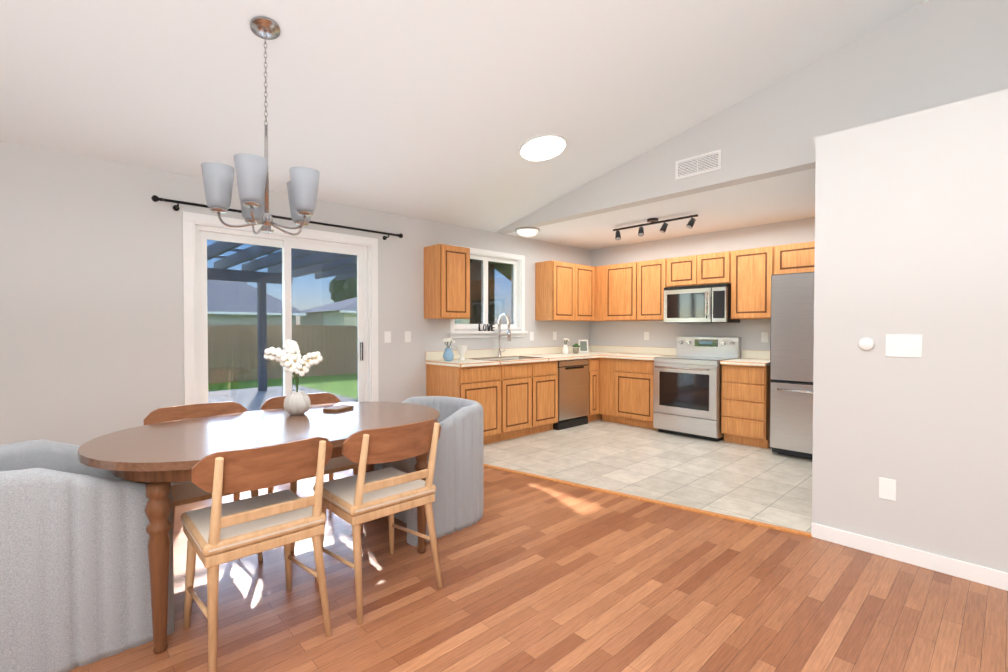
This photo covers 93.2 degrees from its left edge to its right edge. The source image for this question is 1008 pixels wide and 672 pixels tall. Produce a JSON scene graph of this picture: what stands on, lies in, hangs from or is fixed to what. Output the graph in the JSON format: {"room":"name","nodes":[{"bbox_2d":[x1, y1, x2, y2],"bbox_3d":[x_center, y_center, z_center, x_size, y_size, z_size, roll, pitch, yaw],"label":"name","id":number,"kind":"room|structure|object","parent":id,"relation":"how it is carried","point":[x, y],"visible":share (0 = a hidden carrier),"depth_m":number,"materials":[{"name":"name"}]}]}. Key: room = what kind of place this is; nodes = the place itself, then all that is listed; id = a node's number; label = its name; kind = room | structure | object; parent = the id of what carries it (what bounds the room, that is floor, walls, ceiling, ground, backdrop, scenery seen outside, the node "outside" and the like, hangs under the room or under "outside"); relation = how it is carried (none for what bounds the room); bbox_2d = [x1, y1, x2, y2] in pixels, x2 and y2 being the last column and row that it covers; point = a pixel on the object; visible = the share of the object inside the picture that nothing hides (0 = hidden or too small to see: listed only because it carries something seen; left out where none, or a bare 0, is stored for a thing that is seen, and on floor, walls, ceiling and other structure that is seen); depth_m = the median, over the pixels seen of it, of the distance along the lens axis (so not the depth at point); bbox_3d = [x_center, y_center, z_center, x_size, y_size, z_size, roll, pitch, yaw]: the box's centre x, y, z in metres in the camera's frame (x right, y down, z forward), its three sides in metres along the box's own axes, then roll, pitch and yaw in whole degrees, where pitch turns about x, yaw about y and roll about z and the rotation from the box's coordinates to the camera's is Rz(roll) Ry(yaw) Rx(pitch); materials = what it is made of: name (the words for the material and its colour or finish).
{"room":"kitchen and dining room","nodes":[
{"label":"kitchen and dining room","id":0,"kind":"room"},
{"bbox_2d":[0,141,589,445],"bbox_3d":[-2.257,-0.045,4.005,9.920,2.470,0.150,-1,1,-43],"label":"wall","id":1,"kind":"structure","parent":0,"point":[91,306],"depth_m":3.42,"materials":[{"name":"grey paint"}]},
{"bbox_2d":[151,195,402,239],"bbox_3d":[-1.828,-1.006,4.212,2.098,0.078,0.109,-1,1,-43],"label":"curtain rod","id":2,"kind":"object","parent":1,"relation":"attached to","point":[154,198],"visible":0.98,"depth_m":4.07,"materials":[{"name":"black metal"}]},
{"bbox_2d":[182,211,378,404],"bbox_3d":[-1.927,0.107,4.306,1.650,2.156,0.163,-1,1,-43],"label":"door frame","id":3,"kind":"structure","parent":1,"relation":"attached to","point":[191,220],"depth_m":3.87,"materials":[{"name":"white wood"}]},
{"bbox_2d":[195,225,367,411],"bbox_3d":[-1.936,0.147,4.317,1.479,2.074,0.107,-1,1,-43],"label":"sliding glass door","id":4,"kind":"structure","parent":1,"relation":"in","point":[257,295],"depth_m":4.24,"materials":[{"name":"clear glass"}]},
{"bbox_2d":[384,331,390,342],"bbox_3d":[-1.194,0.011,4.890,0.075,0.115,0.009,-1,1,-43],"label":"light switch","id":5,"kind":"object","parent":1,"relation":"attached to","point":[387,334],"depth_m":4.89,"materials":[{"name":"white plastic"}]},
{"bbox_2d":[405,331,410,341],"bbox_3d":[-1.018,0.008,5.053,0.075,0.115,0.009,-1,1,-43],"label":"outlet","id":6,"kind":"object","parent":1,"relation":"attached to","point":[407,333],"depth_m":5.05,"materials":[{"name":"white plastic"}]},
{"bbox_2d":[424,244,469,318],"bbox_3d":[-0.618,-0.577,5.203,0.400,0.774,0.319,-1,1,-43],"label":"upper cabinet","id":7,"kind":"object","parent":1,"relation":"attached to","point":[446,267],"depth_m":5.07,"materials":[{"name":"brown wood"}]},
{"bbox_2d":[448,245,527,337],"bbox_3d":[-0.211,-0.513,5.873,1.250,1.065,0.199,-1,1,-43],"label":"kitchen window","id":8,"kind":"structure","parent":1,"relation":"in","point":[493,289],"depth_m":5.97,"materials":[{"name":"white plastic"}]},
{"bbox_2d":[478,324,494,330],"bbox_3d":[-0.210,-0.101,5.771,0.243,0.091,0.018,-1,1,-43],"label":"love sign","id":9,"kind":"object","parent":8,"relation":"on","point":[489,326],"visible":0.98,"depth_m":5.78,"materials":[{"name":"black metal"}]},
{"bbox_2d":[530,332,533,340],"bbox_3d":[0.370,0.002,6.351,0.075,0.115,0.006,-1,1,-43],"label":"outlet","id":10,"kind":"object","parent":1,"relation":"attached to","point":[531,333],"depth_m":6.35,"materials":[{"name":"white plastic"}]},
{"bbox_2d":[553,332,556,339],"bbox_3d":[0.713,-0.003,6.672,0.075,0.115,0.006,-1,1,-43],"label":"outlet","id":11,"kind":"object","parent":1,"relation":"attached to","point":[554,333],"depth_m":6.67,"materials":[{"name":"white plastic"}]},
{"bbox_2d":[535,260,579,320],"bbox_3d":[0.713,-0.597,6.446,0.503,0.774,0.319,-1,1,-43],"label":"upper cabinet","id":12,"kind":"object","parent":1,"relation":"attached to","point":[557,283],"depth_m":6.31,"materials":[{"name":"brown wood"}]},
{"bbox_2d":[580,265,595,320],"bbox_3d":[1.001,-0.601,6.714,0.503,0.774,0.319,-1,1,-43],"label":"upper cabinet","id":13,"kind":"object","parent":1,"relation":"attached to","point":[587,273],"depth_m":6.66,"materials":[{"name":"brown wood"}]},
{"bbox_2d":[0,0,927,249],"bbox_3d":[0.746,-2.170,0.755,9.920,2.005,8.950,-1,1,-43],"label":"ceiling","id":14,"kind":"structure","parent":0,"point":[442,111],"depth_m":3.08,"materials":[{"name":"white paint"}]},
{"bbox_2d":[201,16,319,235],"bbox_3d":[-1.246,-1.074,2.477,0.555,1.065,0.539,-1,1,-43],"label":"dining chandelier","id":15,"kind":"object","parent":14,"relation":"hanging from","point":[252,173],"visible":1,"depth_m":2.38,"materials":[{"name":"white glass"}]},
{"bbox_2d":[515,227,539,236],"bbox_3d":[0.282,-1.235,5.721,0.300,0.085,0.300,-1,1,-43],"label":"dome ceiling light","id":16,"kind":"object","parent":14,"relation":"attached to","point":[527,231],"visible":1,"depth_m":5.63,"materials":[{"name":"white glass"}]},
{"bbox_2d":[519,134,566,161],"bbox_3d":[0.330,-1.590,4.043,0.410,0.097,0.401,-1,1,-43],"label":"disc","id":17,"kind":"object","parent":14,"relation":"attached to","point":[542,147],"visible":1,"depth_m":4.00,"materials":[{"name":"white plastic"}]},
{"bbox_2d":[613,214,697,239],"bbox_3d":[1.615,-1.185,5.174,0.120,0.168,1.000,-1,1,-43],"label":"track spotlight","id":18,"kind":"object","parent":14,"relation":"attached to","point":[691,222],"visible":1,"depth_m":5.12,"materials":[{"name":"black metal"}]},
{"bbox_2d":[69,466,1007,671],"bbox_3d":[0.746,1.270,0.809,9.920,0.060,8.950,-1,1,-43],"label":"floor","id":19,"kind":"structure","parent":0,"point":[539,575],"depth_m":2.18,"materials":[{"name":"brown wood"}]},
{"bbox_2d":[0,439,173,671],"bbox_3d":[-1.839,0.847,1.981,0.670,0.750,0.710,-1,1,-43],"label":"barrel chair","id":20,"kind":"object","parent":19,"relation":"on","point":[75,590],"visible":0.88,"depth_m":1.76,"materials":[{"name":"fabric"}]},
{"bbox_2d":[143,401,262,561],"bbox_3d":[-1.618,0.806,2.586,0.500,0.817,0.524,-1,1,-43],"label":"dining chair","id":21,"kind":"object","parent":19,"relation":"on","point":[187,492],"visible":0.17,"depth_m":2.62,"materials":[{"name":"brown wood"}]},
{"bbox_2d":[181,436,332,671],"bbox_3d":[-1.021,0.816,1.962,0.500,0.817,0.506,-1,1,-43],"label":"dining chair","id":22,"kind":"object","parent":19,"relation":"on","point":[217,532],"visible":1,"depth_m":1.82,"materials":[{"name":"brown wood"}]},
{"bbox_2d":[78,402,439,653],"bbox_3d":[-1.110,0.834,2.483,1.650,0.760,1.050,-1,1,-43],"label":"dining table","id":23,"kind":"object","parent":19,"relation":"on","point":[160,457],"visible":0.65,"depth_m":2.11,"materials":[{"name":"brown wood"}]},
{"bbox_2d":[264,339,322,414],"bbox_3d":[-1.196,0.234,2.722,0.309,0.430,0.143,-1,1,-43],"label":"vase","id":24,"kind":"object","parent":23,"relation":"on","point":[290,360],"visible":1,"depth_m":2.71,"materials":[{"name":"white ceramic"},{"name":"white petal"},{"name":"green stem"}]},
{"bbox_2d":[323,405,353,411],"bbox_3d":[-1.004,0.439,2.891,0.100,0.015,0.160,0,1,22],"label":"tray","id":25,"kind":"object","parent":23,"relation":"on","point":[337,408],"visible":0.98,"depth_m":2.86,"materials":[{"name":"brown wood"}]},
{"bbox_2d":[261,393,362,551],"bbox_3d":[-1.194,0.799,2.982,0.500,0.817,0.524,-1,1,-43],"label":"dining chair","id":26,"kind":"object","parent":19,"relation":"on","point":[337,464],"visible":0.1,"depth_m":2.96,"materials":[{"name":"brown wood"}]},
{"bbox_2d":[313,419,442,623],"bbox_3d":[-0.616,0.810,2.327,0.500,0.817,0.506,-1,1,-43],"label":"dining chair","id":27,"kind":"object","parent":19,"relation":"on","point":[359,498],"visible":0.88,"depth_m":2.18,"materials":[{"name":"brown wood"}]},
{"bbox_2d":[374,396,483,545],"bbox_3d":[-0.509,0.827,3.209,0.670,0.750,0.710,-1,1,-43],"label":"barrel chair","id":28,"kind":"object","parent":19,"relation":"on","point":[458,483],"visible":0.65,"depth_m":2.96,"materials":[{"name":"fabric"}]},
{"bbox_2d":[483,464,811,537],"bbox_3d":[0.381,1.185,3.940,3.648,0.012,0.046,1,1,36],"label":"transition strip","id":29,"kind":"object","parent":19,"relation":"on","point":[780,528],"visible":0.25,"depth_m":3.38,"materials":[{"name":"brown wood"}]},
{"bbox_2d":[811,523,1007,590],"bbox_3d":[3.584,1.194,1.013,0.012,0.085,5.076,-1,1,-43],"label":"baseboard","id":30,"kind":"structure","parent":19,"relation":"on","point":[964,570],"depth_m":2.51,"materials":[{"name":"white wood"}]},
{"bbox_2d":[812,89,1007,572],"bbox_3d":[3.825,0.038,1.220,0.648,2.390,5.076,-1,1,-43],"label":"wall block","id":31,"kind":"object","parent":19,"relation":"on","point":[911,223],"visible":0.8,"depth_m":2.51,"materials":[{"name":"grey paint"}]},
{"bbox_2d":[858,338,874,350],"bbox_3d":[2.022,0.046,2.659,0.022,0.072,0.072,-1,1,-43],"label":"thermostat","id":32,"kind":"object","parent":31,"relation":"attached to","point":[866,344],"depth_m":2.65,"materials":[{"name":"white plastic"}]},
{"bbox_2d":[879,477,895,500],"bbox_3d":[2.097,0.837,2.605,0.005,0.115,0.075,-1,1,-43],"label":"outlet","id":33,"kind":"object","parent":31,"relation":"attached to","point":[887,487],"depth_m":2.60,"materials":[{"name":"white plastic"}]},
{"bbox_2d":[886,334,921,357],"bbox_3d":[2.136,0.053,2.547,0.009,0.120,0.150,-1,1,-43],"label":"light switch","id":34,"kind":"object","parent":31,"relation":"attached to","point":[903,345],"depth_m":2.54,"materials":[{"name":"white plastic"}]},
{"bbox_2d":[565,353,624,356],"bbox_3d":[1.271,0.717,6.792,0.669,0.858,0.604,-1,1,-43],"label":"countertop","id":35,"kind":"structure","parent":0,"point":[570,354],"depth_m":6.33,"materials":[{"name":"beige stone"}]},
{"bbox_2d":[572,344,579,353],"bbox_3d":[1.003,0.176,6.687,0.117,0.140,0.112,-1,1,-43],"label":"potted plant","id":36,"kind":"object","parent":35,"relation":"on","point":[575,350],"visible":1,"depth_m":6.65,"materials":[{"name":"beige"}]},
{"bbox_2d":[578,340,588,352],"bbox_3d":[1.146,0.146,6.869,0.140,0.189,0.048,0,1,-8],"label":"framed picture","id":37,"kind":"object","parent":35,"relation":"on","point":[583,345],"visible":0.98,"depth_m":6.86,"materials":[{"name":"white paper"}]},
{"bbox_2d":[483,419,811,532],"bbox_3d":[1.831,1.183,4.284,3.290,0.002,5.050,-1,1,-43],"label":"floor","id":38,"kind":"structure","parent":0,"point":[760,484],"depth_m":4.28,"materials":[{"name":"beige tile"}]},
{"bbox_2d":[425,361,508,444],"bbox_3d":[-0.413,0.741,5.219,0.635,0.858,0.605,-1,1,-43],"label":"base cabinet","id":39,"kind":"object","parent":38,"relation":"on","point":[486,383],"depth_m":5.05,"materials":[{"name":"brown wood"}]},
{"bbox_2d":[442,338,454,360],"bbox_3d":[-0.600,0.144,5.162,0.149,0.253,0.135,-1,1,-43],"label":"vase","id":40,"kind":"object","parent":39,"relation":"on","point":[448,354],"visible":1,"depth_m":5.12,"materials":[{"name":"blue ceramic"}]},
{"bbox_2d":[456,345,467,359],"bbox_3d":[-0.469,0.186,5.303,0.140,0.165,0.138,-1,1,-43],"label":"urn","id":41,"kind":"object","parent":39,"relation":"on","point":[461,349],"visible":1,"depth_m":5.26,"materials":[{"name":"white ceramic"}]},
{"bbox_2d":[465,357,512,360],"bbox_3d":[-0.007,0.284,5.645,0.778,0.040,0.526,-1,1,-43],"label":"countertop","id":42,"kind":"structure","parent":39,"relation":"on","point":[467,358],"depth_m":5.62,"materials":[{"name":"beige stone"}]},
{"bbox_2d":[497,313,510,356],"bbox_3d":[0.021,-0.009,5.799,0.118,0.539,0.228,-1,1,-43],"label":"kitchen faucet","id":43,"kind":"object","parent":42,"relation":"on","point":[508,335],"visible":0.98,"depth_m":5.80,"materials":[{"name":"silver metal"}]},
{"bbox_2d":[505,361,536,438],"bbox_3d":[-0.053,0.736,5.556,0.609,0.858,0.605,-1,1,-43],"label":"base cabinet","id":44,"kind":"object","parent":38,"relation":"on","point":[513,392],"depth_m":5.40,"materials":[{"name":"brown wood"}]},
{"bbox_2d":[513,357,557,432],"bbox_3d":[0.270,0.731,5.857,0.532,0.858,0.605,-1,1,-43],"label":"base cabinet","id":45,"kind":"object","parent":38,"relation":"on","point":[547,371],"depth_m":5.68,"materials":[{"name":"brown wood"}]},
{"bbox_2d":[553,359,588,429],"bbox_3d":[0.698,0.727,6.245,0.610,0.855,0.586,-1,1,-43],"label":"dishwasher","id":46,"kind":"object","parent":38,"relation":"on","point":[573,393],"visible":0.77,"depth_m":6.02,"materials":[{"name":"silver metal"}]},
{"bbox_2d":[553,353,600,421],"bbox_3d":[0.997,0.721,6.536,0.210,0.858,0.605,-1,1,-43],"label":"base cabinet","id":47,"kind":"object","parent":38,"relation":"on","point":[594,362],"depth_m":6.31,"materials":[{"name":"brown wood"}]},
{"bbox_2d":[562,338,569,353],"bbox_3d":[0.845,0.136,6.566,0.102,0.224,0.109,-1,1,-43],"label":"pitcher","id":48,"kind":"object","parent":47,"relation":"on","point":[565,349],"visible":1,"depth_m":6.53,"materials":[{"name":"white ceramic"}]},
{"bbox_2d":[601,357,612,421],"bbox_3d":[1.593,0.721,6.496,0.603,0.858,0.308,-1,1,-43],"label":"base cabinet","id":49,"kind":"object","parent":38,"relation":"on","point":[606,362],"depth_m":6.33,"materials":[{"name":"brown wood"}]},
{"bbox_2d":[613,357,657,429],"bbox_3d":[1.855,0.726,6.215,0.604,0.858,0.590,-1,1,-43],"label":"base cabinet","id":50,"kind":"object","parent":38,"relation":"on","point":[632,376],"depth_m":6.02,"materials":[{"name":"brown wood"}]},
{"bbox_2d":[653,336,740,441],"bbox_3d":[2.268,0.589,5.655,0.727,1.150,0.766,-1,1,-43],"label":"range","id":51,"kind":"object","parent":38,"relation":"on","point":[687,382],"visible":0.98,"depth_m":5.49,"materials":[{"name":"metal"}]},
{"bbox_2d":[721,361,772,447],"bbox_3d":[2.748,0.741,5.259,0.603,0.858,0.453,-1,1,-43],"label":"base cabinet","id":52,"kind":"object","parent":38,"relation":"on","point":[745,389],"depth_m":5.03,"materials":[{"name":"brown wood"}]},
{"bbox_2d":[769,272,813,458],"bbox_3d":[3.173,0.290,4.600,0.817,1.780,0.894,-1,1,-43],"label":"refrigerator","id":53,"kind":"object","parent":38,"relation":"on","point":[791,360],"visible":0.23,"depth_m":4.56,"materials":[{"name":"grey metal"}]},
{"bbox_2d":[590,217,814,359],"bbox_3d":[3.139,-0.067,5.384,0.150,2.470,5.200,-1,1,-43],"label":"wall","id":54,"kind":"structure","parent":0,"point":[631,333],"depth_m":6.06,"materials":[{"name":"grey paint"}]},
{"bbox_2d":[596,266,603,320],"bbox_3d":[1.279,-0.605,6.974,0.381,0.774,0.319,-1,1,-43],"label":"upper cabinet","id":55,"kind":"object","parent":54,"relation":"attached to","point":[599,269],"depth_m":6.73,"materials":[{"name":"brown wood"}]},
{"bbox_2d":[604,262,631,320],"bbox_3d":[1.710,-0.598,6.557,0.320,0.774,0.581,-1,1,-43],"label":"upper cabinet","id":56,"kind":"object","parent":54,"relation":"attached to","point":[630,291],"depth_m":6.49,"materials":[{"name":"brown wood"}]},
{"bbox_2d":[644,332,648,339],"bbox_3d":[1.956,-0.001,6.538,0.006,0.115,0.075,-1,1,-43],"label":"outlet","id":57,"kind":"object","parent":54,"relation":"attached to","point":[646,334],"depth_m":6.53,"materials":[{"name":"white plastic"}]},
{"bbox_2d":[632,258,667,320],"bbox_3d":[1.987,-0.594,6.262,0.320,0.774,0.478,-1,1,-43],"label":"upper cabinet","id":58,"kind":"object","parent":54,"relation":"attached to","point":[650,277],"depth_m":6.15,"materials":[{"name":"brown wood"}]},
{"bbox_2d":[668,255,691,286],"bbox_3d":[2.302,-0.793,5.920,0.320,0.365,0.446,-1,1,-43],"label":"upper cabinet","id":59,"kind":"object","parent":54,"relation":"attached to","point":[679,268],"depth_m":5.84,"materials":[{"name":"brown wood"}]},
{"bbox_2d":[692,251,731,285],"bbox_3d":[2.532,-0.789,5.675,0.320,0.365,0.446,-1,1,-43],"label":"upper cabinet","id":60,"kind":"object","parent":54,"relation":"attached to","point":[710,268],"depth_m":5.55,"materials":[{"name":"brown wood"}]},
{"bbox_2d":[664,283,739,322],"bbox_3d":[2.368,-0.379,5.759,0.453,0.442,0.768,-1,1,-43],"label":"microwave","id":61,"kind":"object","parent":60,"relation":"attached to","point":[711,303],"visible":0.96,"depth_m":5.59,"materials":[{"name":"silver metal"}]},
{"bbox_2d":[731,246,775,318],"bbox_3d":[2.836,-0.579,5.352,0.320,0.774,0.445,-1,1,-43],"label":"upper cabinet","id":62,"kind":"object","parent":54,"relation":"attached to","point":[752,269],"depth_m":5.23,"materials":[{"name":"brown wood"}]},
{"bbox_2d":[761,332,767,342],"bbox_3d":[2.980,0.017,5.442,0.006,0.115,0.075,-1,1,-43],"label":"outlet","id":63,"kind":"object","parent":54,"relation":"attached to","point":[764,335],"depth_m":5.44,"materials":[{"name":"white plastic"}]},
{"bbox_2d":[776,241,814,273],"bbox_3d":[3.181,-0.798,4.980,0.320,0.325,0.563,-1,1,-43],"label":"upper cabinet","id":64,"kind":"object","parent":54,"relation":"attached to","point":[797,257],"depth_m":4.92,"materials":[{"name":"brown wood"}]},
{"bbox_2d":[496,0,1007,233],"bbox_3d":[2.898,-2.142,2.766,0.150,1.822,8.650,-1,1,-43],"label":"wall","id":65,"kind":"structure","parent":0,"point":[928,54],"depth_m":3.35,"materials":[{"name":"grey paint"}]},
{"bbox_2d":[675,149,720,179],"bbox_3d":[1.633,-1.441,4.017,0.008,0.160,0.390,-1,1,-43],"label":"air vent","id":66,"kind":"object","parent":65,"relation":"in","point":[699,164],"visible":1,"depth_m":4.01,"materials":[{"name":"white plastic"}]}
]}

